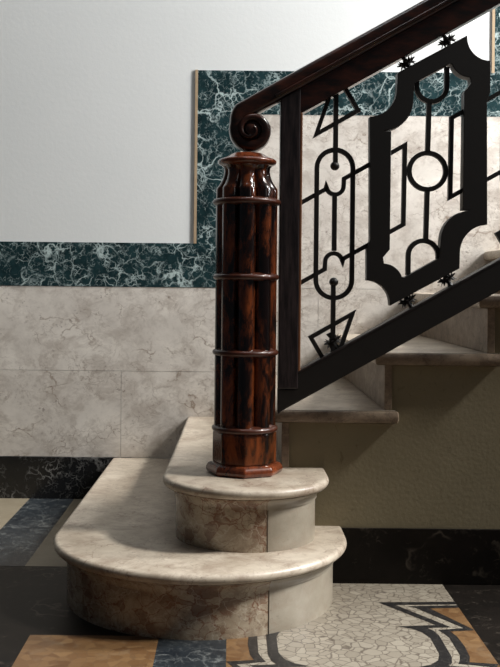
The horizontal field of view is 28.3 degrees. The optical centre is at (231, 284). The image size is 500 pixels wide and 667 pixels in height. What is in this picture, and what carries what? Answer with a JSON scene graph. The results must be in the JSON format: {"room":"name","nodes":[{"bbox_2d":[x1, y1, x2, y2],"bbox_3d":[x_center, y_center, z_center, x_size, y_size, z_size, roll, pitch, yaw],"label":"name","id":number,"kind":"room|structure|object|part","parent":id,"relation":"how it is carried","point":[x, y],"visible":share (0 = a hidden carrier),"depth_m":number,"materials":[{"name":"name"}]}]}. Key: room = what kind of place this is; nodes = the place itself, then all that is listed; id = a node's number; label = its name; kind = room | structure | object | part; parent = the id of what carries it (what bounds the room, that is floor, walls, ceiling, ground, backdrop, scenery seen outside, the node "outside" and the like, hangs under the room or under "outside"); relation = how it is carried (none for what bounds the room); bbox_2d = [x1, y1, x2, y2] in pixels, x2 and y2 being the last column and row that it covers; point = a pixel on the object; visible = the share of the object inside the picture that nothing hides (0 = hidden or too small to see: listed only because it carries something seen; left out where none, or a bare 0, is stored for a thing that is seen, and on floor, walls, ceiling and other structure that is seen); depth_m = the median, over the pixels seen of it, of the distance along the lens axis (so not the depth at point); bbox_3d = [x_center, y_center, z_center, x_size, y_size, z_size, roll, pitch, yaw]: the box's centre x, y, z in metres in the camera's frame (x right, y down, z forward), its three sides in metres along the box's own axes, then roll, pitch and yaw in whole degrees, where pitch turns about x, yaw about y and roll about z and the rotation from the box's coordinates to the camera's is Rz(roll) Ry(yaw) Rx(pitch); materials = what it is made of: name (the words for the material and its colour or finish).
{"room":"historic interior","nodes":[
{"label":"historic interior","id":0,"kind":"room"},
{"bbox_2d":[0,0,499,467],"bbox_3d":[0.514,-1.422,4.088,7.400,4.600,0.150,1,0,0],"label":"wall","id":1,"kind":"structure","parent":0,"point":[97,97],"depth_m":4.02,"materials":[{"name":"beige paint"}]},
{"bbox_2d":[0,456,126,498],"bbox_3d":[-1.808,0.770,4.016,2.800,0.169,0.019,1,0,0],"label":"baseboard","id":2,"kind":"structure","parent":1,"relation":"attached to","point":[20,476],"depth_m":4.01,"materials":[{"name":"black stone"}]},
{"bbox_2d":[0,6,499,287],"bbox_3d":[-0.092,-0.784,4.019,6.200,1.588,0.014,1,0,0],"label":"trim","id":3,"kind":"structure","parent":1,"relation":"attached to","point":[219,91],"depth_m":4.01,"materials":[{"name":"green stone"}]},
{"bbox_2d":[194,9,494,242],"bbox_3d":[0.458,-0.868,4.019,1.212,1.410,0.015,1,0,0],"label":"trim","id":4,"kind":"structure","parent":1,"relation":"attached to","point":[493,10],"depth_m":4.01,"materials":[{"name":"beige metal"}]},
{"bbox_2d":[0,498,499,666],"bbox_3d":[0.491,0.907,2.207,7.400,0.061,3.813,1,0,0],"label":"floor","id":5,"kind":"structure","parent":0,"point":[364,625],"depth_m":2.51,"materials":[{"name":"stone"}]},
{"bbox_2d":[53,458,346,639],"bbox_3d":[-0.089,0.787,3.201,0.821,0.170,1.624,1,0,0],"label":"step","id":6,"kind":"structure","parent":5,"relation":"on","point":[129,571],"depth_m":2.53,"materials":[{"name":"stone"}]},
{"bbox_2d":[163,417,328,552],"bbox_3d":[0.038,0.618,3.287,0.468,0.170,1.452,1,0,0],"label":"step","id":7,"kind":"structure","parent":6,"relation":"on","point":[274,513],"depth_m":2.64,"materials":[{"name":"stone"}]},
{"bbox_2d":[206,152,281,478],"bbox_3d":[0.039,0.078,2.826,0.203,0.910,0.203,1,0,22],"label":"newel post","id":8,"kind":"object","parent":7,"relation":"on","point":[244,428],"visible":1,"depth_m":2.76,"materials":[{"name":"brown wood"}]},
{"bbox_2d":[229,0,499,412],"bbox_3d":[1.013,-0.632,2.854,2.041,2.015,0.105,1,0,0],"label":"stair railing","id":9,"kind":"object","parent":8,"relation":"attached to","point":[426,22],"visible":1,"depth_m":2.83,"materials":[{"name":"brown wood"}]},
{"bbox_3d":[0.164,-0.132,2.850,0.057,0.857,0.060,1,0,0],"label":"post","id":10,"kind":"part","parent":9,"relation":"part of","materials":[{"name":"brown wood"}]},
{"bbox_3d":[0.295,-0.184,2.850,0.016,0.789,0.018,1,0,0],"label":"stem","id":11,"kind":"part","parent":9,"relation":"part of","materials":[{"name":"metal"}]},
{"bbox_3d":[1.017,-1.006,2.850,2.041,1.267,0.096,1,0,0],"label":"handrail","id":12,"kind":"part","parent":9,"relation":"part of","materials":[{"name":"brown wood"}]},
{"bbox_3d":[1.080,-1.066,2.850,1.904,1.084,0.079,1,0,0],"label":"moulding","id":13,"kind":"part","parent":9,"relation":"part of","materials":[{"name":"brown wood"}]},
{"bbox_3d":[1.069,-0.197,2.850,1.866,1.146,0.056,1,0,0],"label":"rail","id":14,"kind":"part","parent":9,"relation":"part of","materials":[{"name":"metal"}]},
{"bbox_3d":[1.104,-1.028,2.850,1.812,1.100,0.052,1,0,0],"label":"rail","id":15,"kind":"part","parent":9,"relation":"part of","materials":[{"name":"brown wood"}]},
{"bbox_3d":[0.559,-0.202,2.850,0.016,0.141,0.016,1,0,0],"label":"stem","id":16,"kind":"part","parent":9,"relation":"part of","materials":[{"name":"metal"}]},
{"bbox_3d":[0.562,-0.327,2.850,0.349,0.775,0.040,1,0,0],"label":"cartouche frame","id":17,"kind":"part","parent":9,"relation":"part of","materials":[{"name":"metal"}]},
{"bbox_3d":[0.565,-0.453,2.850,0.016,0.141,0.016,1,0,0],"label":"stem","id":18,"kind":"part","parent":9,"relation":"part of","materials":[{"name":"metal"}]},
{"bbox_2d":[275,375,398,466],"bbox_3d":[0.300,0.451,3.446,0.370,0.170,1.133,1,0,0],"label":"stair step","id":19,"kind":"structure","parent":7,"relation":"on","point":[340,401],"depth_m":2.90,"materials":[{"name":"stone"}]},
{"bbox_2d":[336,334,499,409],"bbox_3d":[0.602,0.284,3.446,0.370,0.170,1.133,1,0,0],"label":"stair step","id":20,"kind":"structure","parent":19,"relation":"on","point":[374,379],"depth_m":2.92,"materials":[{"name":"stone"}]},
{"bbox_2d":[410,293,499,352],"bbox_3d":[0.904,0.117,3.446,0.370,0.170,1.133,1,0,0],"label":"stair step","id":21,"kind":"structure","parent":20,"relation":"on","point":[473,328],"depth_m":3.09,"materials":[{"name":"stone"}]},
{"bbox_2d":[484,250,499,293],"bbox_3d":[1.206,-0.050,3.446,0.370,0.170,1.133,1,0,0],"label":"stair step","id":22,"kind":"structure","parent":21,"relation":"on","point":[492,255],"depth_m":3.90,"materials":[{"name":"stone"}]},
{"bbox_2d":[287,308,499,528],"bbox_3d":[1.220,0.139,2.963,2.098,1.493,0.100,1,0,0],"label":"wall","id":23,"kind":"structure","parent":0,"point":[437,467],"depth_m":2.91,"materials":[{"name":"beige paint"}]},
{"bbox_2d":[333,528,499,584],"bbox_3d":[1.237,0.804,2.909,2.050,0.163,0.008,1,0,0],"label":"baseboard","id":24,"kind":"structure","parent":23,"relation":"attached to","point":[371,555],"depth_m":2.90,"materials":[{"name":"stone"}]}
]}

